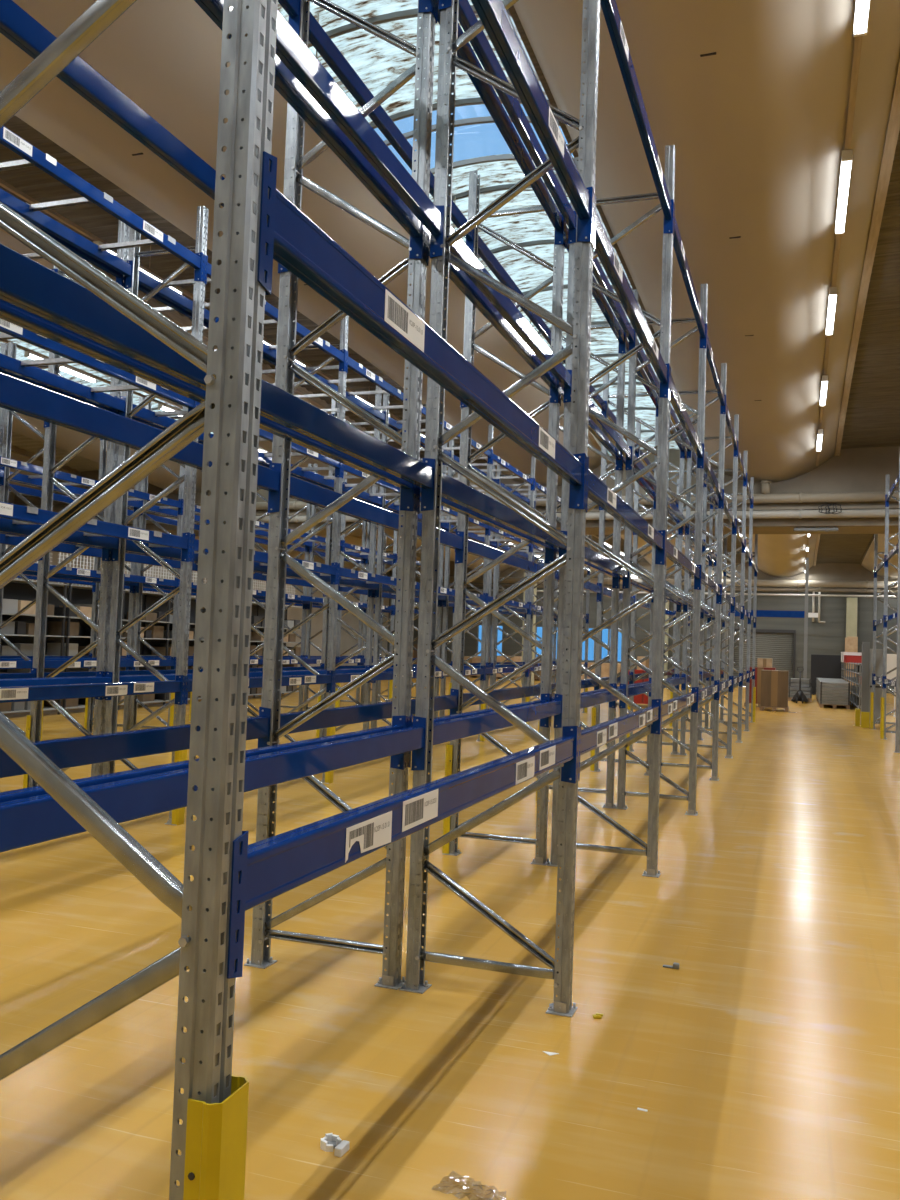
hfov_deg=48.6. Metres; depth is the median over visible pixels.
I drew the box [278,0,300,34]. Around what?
beam
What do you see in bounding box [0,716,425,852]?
beam
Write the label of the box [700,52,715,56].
trim
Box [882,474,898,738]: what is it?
frame
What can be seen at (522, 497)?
beam
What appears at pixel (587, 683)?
beam
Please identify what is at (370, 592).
beam
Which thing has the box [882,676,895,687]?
beam
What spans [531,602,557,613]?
beam
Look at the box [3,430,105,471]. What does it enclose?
ceiling
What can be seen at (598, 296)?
beam
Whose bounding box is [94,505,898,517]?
trim
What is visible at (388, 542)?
ceiling
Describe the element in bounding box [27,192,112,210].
support bar
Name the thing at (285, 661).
beam
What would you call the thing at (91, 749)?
beam
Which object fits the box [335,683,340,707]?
protector
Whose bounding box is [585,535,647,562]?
ceiling
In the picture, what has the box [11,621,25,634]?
storage box
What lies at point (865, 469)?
wall
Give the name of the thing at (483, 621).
frame
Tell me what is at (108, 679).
beam
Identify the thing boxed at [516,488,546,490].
support bar
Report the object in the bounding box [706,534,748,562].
ceiling
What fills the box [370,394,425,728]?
frame
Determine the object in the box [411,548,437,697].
frame
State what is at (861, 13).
lamp
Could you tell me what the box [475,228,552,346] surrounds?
beam
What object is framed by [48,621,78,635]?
storage box
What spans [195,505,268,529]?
beam
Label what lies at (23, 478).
beam
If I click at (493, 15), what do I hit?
beam
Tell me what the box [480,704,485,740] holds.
protector
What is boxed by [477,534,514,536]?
support bar
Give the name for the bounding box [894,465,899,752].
frame
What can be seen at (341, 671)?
beam
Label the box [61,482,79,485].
support bar
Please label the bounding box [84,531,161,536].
support bar
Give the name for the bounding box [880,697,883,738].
protector
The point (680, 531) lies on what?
beam
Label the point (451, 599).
beam
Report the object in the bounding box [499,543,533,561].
beam
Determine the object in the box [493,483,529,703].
frame
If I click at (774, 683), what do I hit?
cardboard box
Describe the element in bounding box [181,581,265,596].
beam
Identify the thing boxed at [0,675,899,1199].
floor
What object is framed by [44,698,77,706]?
storage box
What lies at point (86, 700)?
protector
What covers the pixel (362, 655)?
beam
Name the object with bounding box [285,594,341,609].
beam
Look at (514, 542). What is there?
ceiling
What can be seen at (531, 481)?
beam
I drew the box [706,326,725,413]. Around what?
beam
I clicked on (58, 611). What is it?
storage box
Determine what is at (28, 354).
lamp
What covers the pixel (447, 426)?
beam
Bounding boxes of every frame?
[0,0,277,1199]
[0,342,54,734]
[0,343,7,487]
[27,220,129,787]
[87,397,144,732]
[103,206,208,824]
[130,396,187,728]
[244,0,435,989]
[247,324,277,716]
[247,452,271,717]
[277,464,312,711]
[278,315,348,783]
[303,463,346,710]
[319,386,381,737]
[340,488,367,704]
[360,487,398,704]
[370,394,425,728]
[378,536,405,701]
[396,431,446,717]
[399,0,599,1016]
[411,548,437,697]
[439,425,492,740]
[442,170,565,864]
[451,461,495,710]
[489,457,535,707]
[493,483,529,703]
[529,488,560,699]
[530,552,557,700]
[536,304,626,808]
[547,145,674,877]
[582,535,590,712]
[594,373,658,775]
[615,284,707,815]
[629,421,684,754]
[660,363,726,780]
[662,470,695,739]
[670,479,713,728]
[679,415,738,757]
[686,541,718,718]
[697,451,746,742]
[709,477,753,730]
[720,534,757,722]
[872,534,897,728]
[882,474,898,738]
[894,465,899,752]
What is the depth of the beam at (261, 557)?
10.44 m
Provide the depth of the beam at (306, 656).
19.93 m
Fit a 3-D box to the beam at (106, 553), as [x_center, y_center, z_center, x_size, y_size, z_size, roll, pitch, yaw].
[-3.446,-0.533,7.359,0.064,0.250,2.856,1,-3,19]
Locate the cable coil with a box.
[818,504,841,513]
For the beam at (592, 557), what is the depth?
8.91 m
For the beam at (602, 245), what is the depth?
5.53 m
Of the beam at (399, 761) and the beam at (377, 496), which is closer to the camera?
the beam at (399, 761)
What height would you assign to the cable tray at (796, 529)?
0.100 m
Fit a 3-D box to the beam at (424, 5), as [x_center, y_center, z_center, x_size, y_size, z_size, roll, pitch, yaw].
[-0.570,-3.009,3.471,0.064,0.250,2.856,1,-3,19]
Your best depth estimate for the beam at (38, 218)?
7.97 m
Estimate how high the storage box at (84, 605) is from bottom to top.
0.266 m
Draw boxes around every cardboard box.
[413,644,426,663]
[464,656,489,662]
[496,656,521,677]
[534,661,540,677]
[581,662,620,679]
[637,656,648,669]
[745,667,775,702]
[757,658,771,667]
[760,670,788,706]
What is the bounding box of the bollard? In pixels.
[853,708,860,726]
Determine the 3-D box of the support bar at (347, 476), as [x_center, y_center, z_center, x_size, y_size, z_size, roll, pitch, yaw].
[-1.243,-1.506,12.246,0.759,0.043,0.100,1,-3,19]
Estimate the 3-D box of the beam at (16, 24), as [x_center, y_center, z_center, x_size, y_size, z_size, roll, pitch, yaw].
[-1.276,-1.823,3.650,0.064,0.250,2.856,1,-3,19]
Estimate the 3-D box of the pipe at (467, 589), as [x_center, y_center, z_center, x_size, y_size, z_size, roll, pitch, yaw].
[11.884,-0.323,48.523,32.460,0.101,0.101,1,-3,19]
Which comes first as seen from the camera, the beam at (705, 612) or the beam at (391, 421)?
the beam at (391, 421)
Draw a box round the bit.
[593,1013,603,1018]
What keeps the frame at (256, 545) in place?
on the floor
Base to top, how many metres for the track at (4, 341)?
0.536 m
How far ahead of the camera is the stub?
21.32 m
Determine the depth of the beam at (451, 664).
18.91 m
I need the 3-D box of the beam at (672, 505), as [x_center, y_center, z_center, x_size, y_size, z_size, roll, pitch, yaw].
[3.228,-1.207,14.159,0.064,0.250,2.856,1,-3,19]
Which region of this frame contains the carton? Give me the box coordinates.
[844,636,857,685]
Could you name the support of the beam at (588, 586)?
attached to the frame at (606, 396)
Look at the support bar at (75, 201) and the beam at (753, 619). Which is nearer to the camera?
the support bar at (75, 201)
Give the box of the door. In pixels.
[733,628,795,685]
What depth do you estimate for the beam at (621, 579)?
11.50 m
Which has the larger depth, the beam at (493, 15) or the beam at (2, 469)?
the beam at (2, 469)
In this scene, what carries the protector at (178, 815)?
attached to the frame at (185, 575)
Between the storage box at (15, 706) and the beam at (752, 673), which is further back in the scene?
the beam at (752, 673)
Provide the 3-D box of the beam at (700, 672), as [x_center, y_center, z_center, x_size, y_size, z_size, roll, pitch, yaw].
[4.081,1.340,16.747,0.064,0.250,2.856,1,-3,19]
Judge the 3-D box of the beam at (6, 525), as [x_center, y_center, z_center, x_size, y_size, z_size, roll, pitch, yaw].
[-3.349,-0.531,7.325,0.064,0.250,2.856,1,-3,19]
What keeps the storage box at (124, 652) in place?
on the shelving unit at (76, 594)
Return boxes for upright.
[861,642,882,727]
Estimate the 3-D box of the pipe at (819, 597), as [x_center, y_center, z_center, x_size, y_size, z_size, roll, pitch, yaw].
[17.453,0.251,46.769,0.328,1.635,0.100,1,-3,19]
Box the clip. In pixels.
[663,962,678,968]
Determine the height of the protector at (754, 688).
0.820 m
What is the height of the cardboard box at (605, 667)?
0.830 m
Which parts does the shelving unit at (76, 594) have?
shelf, shelf, shelf, shelf, shelf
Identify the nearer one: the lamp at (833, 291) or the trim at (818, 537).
the lamp at (833, 291)
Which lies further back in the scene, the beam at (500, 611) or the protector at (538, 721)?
the beam at (500, 611)
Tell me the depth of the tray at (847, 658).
35.59 m
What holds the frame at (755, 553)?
on the floor
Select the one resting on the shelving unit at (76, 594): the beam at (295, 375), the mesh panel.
the mesh panel
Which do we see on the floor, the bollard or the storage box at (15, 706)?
the bollard
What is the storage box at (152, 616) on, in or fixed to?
on the shelving unit at (76, 594)
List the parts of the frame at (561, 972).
foot plate, foot plate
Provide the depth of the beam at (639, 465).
11.17 m
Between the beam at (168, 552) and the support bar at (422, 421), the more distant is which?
the support bar at (422, 421)
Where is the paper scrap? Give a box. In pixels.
[543,1051,558,1055]
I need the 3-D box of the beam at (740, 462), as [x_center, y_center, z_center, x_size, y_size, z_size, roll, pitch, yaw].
[4.869,-2.242,16.673,0.064,0.250,2.856,1,-3,19]
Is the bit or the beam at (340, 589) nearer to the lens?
the bit
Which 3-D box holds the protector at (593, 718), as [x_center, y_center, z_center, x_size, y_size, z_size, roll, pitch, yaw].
[1.866,1.807,12.950,0.060,0.820,0.115,1,-3,19]
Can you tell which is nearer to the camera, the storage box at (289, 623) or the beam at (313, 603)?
the beam at (313, 603)
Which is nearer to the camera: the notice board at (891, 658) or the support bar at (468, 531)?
the support bar at (468, 531)
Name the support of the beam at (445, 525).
attached to the frame at (483, 621)
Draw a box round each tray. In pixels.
[794,527,837,531]
[841,652,861,661]
[843,655,861,662]
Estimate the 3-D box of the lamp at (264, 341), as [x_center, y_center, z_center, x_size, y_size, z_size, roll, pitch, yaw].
[-2.646,-3.833,15.418,0.090,0.092,1.650,1,-3,19]
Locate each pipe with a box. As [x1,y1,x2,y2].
[36,492,898,511]
[92,509,898,523]
[388,576,897,587]
[443,583,897,592]
[467,589,895,596]
[812,591,814,621]
[818,592,824,622]
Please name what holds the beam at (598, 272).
attached to the frame at (690, 796)
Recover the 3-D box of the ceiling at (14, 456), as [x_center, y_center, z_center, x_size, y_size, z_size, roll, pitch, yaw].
[-15.893,-4.174,15.560,2.840,1.210,26.500,1,-3,19]
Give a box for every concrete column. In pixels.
[521,573,536,684]
[664,602,668,677]
[846,598,857,637]
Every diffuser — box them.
[107,250,180,293]
[162,406,181,415]
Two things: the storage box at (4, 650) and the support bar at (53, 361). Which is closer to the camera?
the support bar at (53, 361)
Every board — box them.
[811,654,840,694]
[887,654,896,716]
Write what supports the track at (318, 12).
hanging from the window at (527, 274)
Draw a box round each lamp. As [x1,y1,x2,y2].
[24,351,96,382]
[93,241,182,294]
[158,404,181,415]
[263,338,305,366]
[353,395,389,416]
[816,429,822,451]
[820,375,827,405]
[826,287,837,335]
[835,149,852,234]
[853,0,869,36]
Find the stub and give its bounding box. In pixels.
[760,480,771,493]
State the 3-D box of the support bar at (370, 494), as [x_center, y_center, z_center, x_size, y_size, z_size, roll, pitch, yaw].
[-0.787,-1.433,13.557,0.759,0.043,0.100,1,-3,19]
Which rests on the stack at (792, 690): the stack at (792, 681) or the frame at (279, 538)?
the stack at (792, 681)
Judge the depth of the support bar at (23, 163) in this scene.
6.87 m
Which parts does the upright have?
door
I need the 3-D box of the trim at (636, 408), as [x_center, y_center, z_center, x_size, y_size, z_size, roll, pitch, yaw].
[3.622,-3.708,19.674,1.940,0.190,0.040,1,-3,19]
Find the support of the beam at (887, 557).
attached to the frame at (887, 543)
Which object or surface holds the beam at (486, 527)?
attached to the frame at (384, 438)
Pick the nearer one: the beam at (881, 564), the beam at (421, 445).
the beam at (421, 445)
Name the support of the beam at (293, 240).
attached to the frame at (230, 409)
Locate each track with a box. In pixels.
[0,179,447,450]
[0,340,180,410]
[316,12,530,323]
[816,36,862,465]
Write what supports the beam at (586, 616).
attached to the frame at (535, 496)
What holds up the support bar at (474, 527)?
on the beam at (474, 536)
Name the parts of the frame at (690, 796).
foot plate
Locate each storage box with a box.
[0,645,16,655]
[0,672,11,711]
[1,621,14,633]
[1,643,33,655]
[2,599,17,613]
[7,669,30,709]
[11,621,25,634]
[11,702,24,710]
[18,600,35,614]
[26,623,34,634]
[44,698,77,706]
[47,605,53,615]
[47,643,77,655]
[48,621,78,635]
[54,607,77,616]
[59,606,91,617]
[74,604,100,617]
[78,646,98,655]
[78,697,102,704]
[85,628,97,636]
[105,642,127,655]
[123,627,143,637]
[126,612,156,620]
[138,694,154,701]
[141,625,163,637]
[142,611,165,621]
[144,630,151,637]
[152,647,171,655]
[154,666,170,699]
[161,644,178,653]
[163,630,171,638]
[166,615,173,621]
[179,628,203,639]
[188,646,193,655]
[189,631,193,638]
[249,665,256,693]
[251,616,260,626]
[251,632,263,640]
[256,649,262,655]
[256,665,262,693]
[281,686,285,691]
[282,664,297,690]
[284,619,299,628]
[284,620,293,627]
[286,686,291,691]
[287,647,301,655]
[288,634,295,641]
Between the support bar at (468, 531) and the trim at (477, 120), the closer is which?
the trim at (477, 120)
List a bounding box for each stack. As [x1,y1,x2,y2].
[788,686,811,697]
[789,678,810,686]
[816,678,849,704]
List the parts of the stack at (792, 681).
panel, panel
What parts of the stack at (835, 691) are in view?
panel, panel, panel, panel, panel, panel, panel, panel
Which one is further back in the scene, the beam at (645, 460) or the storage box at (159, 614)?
the storage box at (159, 614)
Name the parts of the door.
guide rail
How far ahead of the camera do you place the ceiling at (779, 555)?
40.75 m
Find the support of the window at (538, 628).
in the wall at (827, 638)
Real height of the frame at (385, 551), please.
4.600 m
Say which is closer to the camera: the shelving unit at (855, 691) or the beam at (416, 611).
the beam at (416, 611)
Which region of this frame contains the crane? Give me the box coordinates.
[724,558,817,693]
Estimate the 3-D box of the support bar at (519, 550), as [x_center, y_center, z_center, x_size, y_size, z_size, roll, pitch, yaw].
[1.761,-1.023,20.892,0.759,0.043,0.100,1,-3,19]
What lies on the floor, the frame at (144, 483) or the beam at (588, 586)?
the frame at (144, 483)
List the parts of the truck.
handle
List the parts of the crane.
post, post, sign plate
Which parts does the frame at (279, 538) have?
foot plate, foot plate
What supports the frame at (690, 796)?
on the floor
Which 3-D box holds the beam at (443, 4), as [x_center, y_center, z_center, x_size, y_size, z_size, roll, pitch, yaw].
[-0.473,-3.007,3.438,0.064,0.250,2.856,1,-3,19]
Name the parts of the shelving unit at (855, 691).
shelf, shelf, shelf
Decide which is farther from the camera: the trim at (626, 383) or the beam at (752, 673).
the beam at (752, 673)
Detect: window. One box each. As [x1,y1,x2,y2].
[0,332,213,433]
[278,0,550,128]
[429,153,694,455]
[477,625,502,656]
[535,626,557,659]
[582,627,621,661]
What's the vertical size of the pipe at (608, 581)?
0.358 m
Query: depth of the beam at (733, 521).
14.19 m
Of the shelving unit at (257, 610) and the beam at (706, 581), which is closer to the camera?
the beam at (706, 581)
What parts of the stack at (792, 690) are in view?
panel, panel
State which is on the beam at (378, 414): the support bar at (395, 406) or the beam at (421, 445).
the support bar at (395, 406)
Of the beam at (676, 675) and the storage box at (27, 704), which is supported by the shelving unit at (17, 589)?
the storage box at (27, 704)
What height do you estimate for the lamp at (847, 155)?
0.092 m
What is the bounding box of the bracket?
[320,1133,349,1156]
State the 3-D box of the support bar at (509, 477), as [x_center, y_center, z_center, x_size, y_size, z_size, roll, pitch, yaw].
[1.125,-2.330,18.996,0.759,0.043,0.100,1,-3,19]
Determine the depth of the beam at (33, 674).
8.66 m
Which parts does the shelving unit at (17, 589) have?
panel, shelf, shelf, shelf, shelf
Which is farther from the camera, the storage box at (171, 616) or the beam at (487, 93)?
the storage box at (171, 616)
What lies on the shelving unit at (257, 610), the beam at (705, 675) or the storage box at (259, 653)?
the storage box at (259, 653)
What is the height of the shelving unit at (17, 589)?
2.500 m
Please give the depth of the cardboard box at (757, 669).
29.87 m
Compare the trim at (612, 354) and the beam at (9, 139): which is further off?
the trim at (612, 354)
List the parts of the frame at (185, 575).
foot plate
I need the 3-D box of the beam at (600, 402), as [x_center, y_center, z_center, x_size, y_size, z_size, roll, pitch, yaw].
[1.573,-2.570,11.783,0.064,0.250,2.856,1,-3,19]
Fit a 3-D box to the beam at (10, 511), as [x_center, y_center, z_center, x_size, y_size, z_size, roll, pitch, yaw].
[-2.684,-0.519,7.094,0.064,0.250,2.856,1,-3,19]
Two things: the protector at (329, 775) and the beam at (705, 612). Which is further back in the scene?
the beam at (705, 612)
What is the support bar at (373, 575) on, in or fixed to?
on the beam at (342, 572)
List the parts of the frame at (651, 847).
foot plate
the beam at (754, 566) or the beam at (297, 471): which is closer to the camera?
the beam at (297, 471)
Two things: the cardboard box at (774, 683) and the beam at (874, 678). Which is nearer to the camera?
the beam at (874, 678)
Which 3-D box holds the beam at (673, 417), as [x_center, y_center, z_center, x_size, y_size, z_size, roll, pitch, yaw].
[3.269,-2.405,14.211,0.064,0.250,2.856,1,-3,19]
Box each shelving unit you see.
[0,579,66,714]
[43,583,203,710]
[188,599,302,697]
[841,662,861,708]
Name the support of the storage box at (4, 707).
on the shelving unit at (17, 589)
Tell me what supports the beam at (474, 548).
attached to the frame at (620, 378)
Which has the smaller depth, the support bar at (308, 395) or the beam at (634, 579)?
the beam at (634, 579)
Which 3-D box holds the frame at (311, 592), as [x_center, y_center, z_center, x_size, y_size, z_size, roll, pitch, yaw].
[-2.582,-0.226,20.663,0.799,5.250,0.121,1,-3,19]
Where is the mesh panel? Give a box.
[58,552,196,593]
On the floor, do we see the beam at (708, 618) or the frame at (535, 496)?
the frame at (535, 496)
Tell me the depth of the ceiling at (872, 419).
15.59 m
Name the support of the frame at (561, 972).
on the floor
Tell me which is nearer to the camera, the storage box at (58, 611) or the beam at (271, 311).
the beam at (271, 311)
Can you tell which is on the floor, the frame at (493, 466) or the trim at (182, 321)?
the frame at (493, 466)
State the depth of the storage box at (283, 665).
27.64 m
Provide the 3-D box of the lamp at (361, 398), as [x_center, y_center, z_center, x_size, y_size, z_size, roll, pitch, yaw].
[-1.483,-3.646,18.767,0.090,0.092,1.650,1,-3,19]
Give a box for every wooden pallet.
[760,706,788,711]
[788,697,811,701]
[819,703,849,708]
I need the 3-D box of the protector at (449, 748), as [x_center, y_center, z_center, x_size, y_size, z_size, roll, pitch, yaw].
[-0.005,1.506,7.563,0.060,0.820,0.115,1,-3,19]
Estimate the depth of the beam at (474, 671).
15.81 m
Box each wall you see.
[4,491,389,666]
[14,446,899,517]
[387,582,897,692]
[390,561,897,580]
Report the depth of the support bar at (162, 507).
15.75 m
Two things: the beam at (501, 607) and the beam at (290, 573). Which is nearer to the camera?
the beam at (290, 573)
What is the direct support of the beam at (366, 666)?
attached to the frame at (256, 545)
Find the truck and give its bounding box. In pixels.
[791,667,807,702]
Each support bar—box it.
[0,153,56,170]
[0,333,46,339]
[12,519,96,524]
[19,358,103,366]
[22,253,42,258]
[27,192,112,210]
[27,506,37,513]
[28,474,75,477]
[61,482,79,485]
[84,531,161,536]
[87,385,167,392]
[96,235,175,250]
[128,497,166,500]
[149,544,165,546]
[153,410,187,416]
[154,306,175,311]
[159,277,210,286]
[159,505,200,508]
[181,326,208,330]
[204,300,265,307]
[260,562,320,566]
[262,369,274,373]
[264,319,294,324]
[264,452,323,456]
[268,340,329,349]
[294,394,328,397]
[301,467,358,470]
[304,363,362,370]
[320,573,374,576]
[321,408,349,411]
[324,475,360,478]
[328,376,382,383]
[343,483,396,486]
[348,389,400,395]
[352,422,369,425]
[363,431,381,433]
[369,493,399,495]
[372,405,422,409]
[396,419,425,423]
[441,520,481,522]
[443,447,473,449]
[466,526,483,528]
[468,531,505,532]
[470,462,508,465]
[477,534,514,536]
[479,468,517,471]
[490,539,513,540]
[492,476,528,478]
[505,484,539,485]
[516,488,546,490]
[519,550,540,551]
[520,493,545,494]
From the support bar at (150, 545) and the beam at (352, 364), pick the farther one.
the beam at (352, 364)
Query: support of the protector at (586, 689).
attached to the frame at (587, 594)
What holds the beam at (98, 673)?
attached to the ladder
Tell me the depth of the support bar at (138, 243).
8.22 m
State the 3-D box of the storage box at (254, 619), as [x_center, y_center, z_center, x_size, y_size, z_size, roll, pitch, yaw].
[-5.194,0.545,25.763,0.500,0.273,0.351,1,-3,19]
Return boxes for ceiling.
[0,0,600,485]
[0,230,368,488]
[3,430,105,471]
[5,412,201,493]
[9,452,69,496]
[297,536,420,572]
[366,536,450,560]
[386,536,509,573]
[501,537,594,574]
[513,0,899,482]
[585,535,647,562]
[621,534,693,575]
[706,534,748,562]
[746,534,817,576]
[816,534,873,563]
[841,130,899,448]
[861,534,897,578]
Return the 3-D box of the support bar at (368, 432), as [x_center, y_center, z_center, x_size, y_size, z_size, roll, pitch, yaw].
[-1.027,-2.569,15.257,0.759,0.043,0.100,1,-3,19]
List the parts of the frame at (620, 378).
foot plate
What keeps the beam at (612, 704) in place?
attached to the frame at (557, 268)
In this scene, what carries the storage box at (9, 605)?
on the shelving unit at (17, 589)
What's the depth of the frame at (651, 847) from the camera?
7.20 m
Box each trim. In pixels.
[0,228,373,436]
[11,446,80,475]
[16,116,486,462]
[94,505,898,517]
[127,517,898,535]
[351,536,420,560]
[384,116,559,145]
[508,6,675,386]
[510,284,632,299]
[537,321,649,333]
[561,353,648,363]
[588,430,609,461]
[593,382,642,387]
[601,407,674,412]
[635,430,686,436]
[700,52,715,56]
[813,534,820,565]
[835,58,899,455]
[860,534,874,564]
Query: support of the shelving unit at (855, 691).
on the floor
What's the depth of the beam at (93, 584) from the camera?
15.02 m
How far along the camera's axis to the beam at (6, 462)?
12.01 m
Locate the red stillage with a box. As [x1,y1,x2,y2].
[620,670,648,703]
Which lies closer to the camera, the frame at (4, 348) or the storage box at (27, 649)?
the frame at (4, 348)
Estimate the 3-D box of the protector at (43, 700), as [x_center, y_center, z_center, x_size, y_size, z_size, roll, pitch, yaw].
[-5.107,1.541,12.360,0.060,0.820,0.115,1,-3,19]
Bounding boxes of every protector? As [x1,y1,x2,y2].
[23,715,36,787]
[34,700,43,740]
[84,698,89,729]
[169,693,175,725]
[172,749,187,824]
[183,1075,248,1199]
[189,692,191,720]
[316,696,320,737]
[325,727,334,783]
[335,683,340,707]
[389,680,392,698]
[442,743,452,853]
[448,682,451,714]
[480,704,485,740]
[536,721,541,800]
[584,688,587,712]
[590,707,595,770]
[626,699,630,750]
[669,691,672,726]
[753,687,755,721]
[870,692,873,728]
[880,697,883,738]
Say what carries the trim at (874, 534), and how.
attached to the wall at (822, 571)
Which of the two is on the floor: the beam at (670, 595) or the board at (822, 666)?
the board at (822, 666)
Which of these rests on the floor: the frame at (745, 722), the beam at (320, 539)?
the frame at (745, 722)
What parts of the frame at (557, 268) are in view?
foot plate, foot plate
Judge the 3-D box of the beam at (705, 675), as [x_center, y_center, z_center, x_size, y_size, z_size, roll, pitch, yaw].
[5.017,1.490,19.440,0.064,0.250,2.856,1,-3,19]
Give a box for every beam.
[0,0,287,273]
[0,126,204,281]
[0,188,132,288]
[0,243,434,510]
[0,299,416,510]
[0,318,197,411]
[0,353,125,416]
[0,369,119,414]
[0,373,280,512]
[0,456,46,475]
[0,466,4,485]
[0,483,73,503]
[0,501,191,561]
[0,518,118,560]
[0,532,111,560]
[0,533,42,560]
[0,653,91,668]
[0,656,135,669]
[0,660,36,668]
[0,667,36,678]
[0,671,105,699]
[0,671,112,699]
[0,675,185,704]
[0,707,270,777]
[0,715,408,802]
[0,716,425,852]
[10,471,142,515]
[16,575,95,591]
[22,570,138,592]
[26,563,41,574]
[29,221,125,287]
[39,669,202,676]
[44,421,49,427]
[44,657,175,669]
[45,543,197,571]
[49,565,179,593]
[54,471,183,514]
[93,653,193,657]
[98,583,196,595]
[102,509,199,530]
[111,551,266,582]
[113,672,262,696]
[119,671,262,675]
[123,540,267,572]
[125,279,275,374]
[127,404,271,465]
[132,417,269,467]
[134,270,276,360]
[143,583,196,592]
[143,658,193,659]
[148,505,209,523]
[177,659,262,665]
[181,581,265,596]
[184,670,333,703]
[191,534,337,584]
[194,0,426,259]
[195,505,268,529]
[198,402,341,476]
[204,255,346,370]
[227,726,578,978]
[249,663,323,671]
[250,655,307,658]
[252,595,309,608]
[253,573,324,596]
[255,530,312,551]
[255,537,267,544]
[257,151,586,508]
[276,10,443,258]
[276,689,458,740]
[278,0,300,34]
[279,656,339,663]
[282,665,375,682]
[285,468,463,563]
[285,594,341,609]
[286,567,378,597]
[286,576,373,597]
[287,665,370,682]
[288,529,343,551]
[290,464,382,507]
[290,473,376,505]
[294,374,378,428]
[295,362,385,423]
[305,2,473,252]
[309,655,363,664]
[311,602,365,612]
[315,543,367,563]
[326,664,396,668]
[329,584,399,601]
[333,670,416,691]
[338,563,419,589]
[339,656,385,662]
[342,463,420,502]
[342,602,394,614]
[344,540,395,563]
[346,351,425,416]
[370,556,392,564]
[374,590,441,606]
[377,496,443,529]
[380,420,445,464]
[382,584,446,606]
[383,667,443,678]
[384,497,448,531]
[387,413,451,456]
[394,607,434,614]
[396,554,436,570]
[407,693,550,767]
[412,661,452,666]
[415,598,454,612]
[416,486,554,563]
[418,0,434,14]
[425,230,559,402]
[425,666,484,680]
[426,0,564,244]
[428,586,487,603]
[428,694,562,763]
[437,464,566,556]
[439,0,451,10]
[440,421,491,463]
[441,505,489,535]
[444,529,492,547]
[446,215,571,402]
[447,596,479,605]
[450,522,496,548]
[452,663,492,674]
[453,455,498,483]
[455,0,576,243]
[460,681,542,705]
[465,534,545,587]
[471,0,594,242]
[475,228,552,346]
[485,666,528,680]
[487,596,530,614]
[490,526,532,551]
[492,450,534,490]
[493,547,527,559]
[495,664,529,672]
[497,606,531,618]
[497,662,522,663]
[498,610,523,616]
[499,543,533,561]
[501,483,534,508]
[529,665,555,671]
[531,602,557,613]
[532,610,557,617]
[533,544,558,557]
[534,481,560,503]
[535,557,558,569]
[550,683,616,726]
[551,675,598,692]
[555,548,619,588]
[555,570,601,601]
[559,383,622,470]
[562,346,606,417]
[564,222,625,353]
[578,699,661,780]
[580,684,625,708]
[583,614,588,623]
[584,547,628,588]
[584,566,589,574]
[585,457,665,564]
[589,398,632,469]
[592,194,669,397]
[593,251,635,350]
[600,0,673,233]
[601,672,632,683]
[602,587,634,610]
[608,407,638,457]
[616,678,651,707]
[619,577,653,602]
[622,456,655,508]
[626,337,658,416]
[626,682,651,705]
[631,573,664,593]
[634,454,666,508]
[634,673,648,679]
[636,599,650,609]
[637,339,658,396]
[639,449,653,475]
[661,687,698,733]
[663,674,685,689]
[664,668,674,676]
[664,674,678,689]
[665,531,701,589]
[665,609,675,620]
[666,589,687,611]
[666,598,680,611]
[668,486,678,508]
[668,496,688,534]
[668,511,682,534]
[669,367,703,468]
[670,405,690,457]
[670,420,684,457]
[673,204,706,348]
[683,525,694,544]
[684,448,695,473]
[687,671,701,684]
[688,604,703,618]
[690,525,704,551]
[692,451,706,486]
[698,680,719,711]
[701,571,721,603]
[703,669,713,680]
[704,445,723,508]
[704,610,714,619]
[704,615,710,622]
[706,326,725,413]
[706,546,716,565]
[706,554,711,565]
[707,480,717,508]
[707,489,713,508]
[719,676,732,699]
[722,589,734,612]
[724,496,736,534]
[726,403,738,456]
[733,673,742,686]
[735,601,743,619]
[737,525,745,552]
[738,444,746,486]
[743,671,749,682]
[744,609,750,623]
[745,545,751,565]
[747,479,753,508]
[750,669,754,679]
[751,615,755,627]
[752,558,756,576]
[872,673,882,684]
[873,615,883,630]
[874,559,883,577]
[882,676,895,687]
[883,612,896,627]
[884,543,897,566]
[885,470,899,506]
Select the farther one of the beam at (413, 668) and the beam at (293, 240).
the beam at (413, 668)
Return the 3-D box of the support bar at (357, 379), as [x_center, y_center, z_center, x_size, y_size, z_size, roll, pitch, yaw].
[-1.202,-2.705,12.298,0.759,0.043,0.100,1,-3,19]
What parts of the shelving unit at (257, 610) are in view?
panel, mesh panel, shelf, shelf, shelf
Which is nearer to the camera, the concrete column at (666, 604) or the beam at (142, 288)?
the beam at (142, 288)
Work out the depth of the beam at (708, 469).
11.36 m
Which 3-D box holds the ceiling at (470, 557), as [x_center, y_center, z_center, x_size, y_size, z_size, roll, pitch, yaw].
[-2.144,-2.559,40.270,2.840,1.122,26.100,1,-3,19]
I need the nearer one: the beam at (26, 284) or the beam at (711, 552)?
the beam at (26, 284)
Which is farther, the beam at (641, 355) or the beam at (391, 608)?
the beam at (391, 608)
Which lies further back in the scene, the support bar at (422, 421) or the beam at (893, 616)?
the beam at (893, 616)

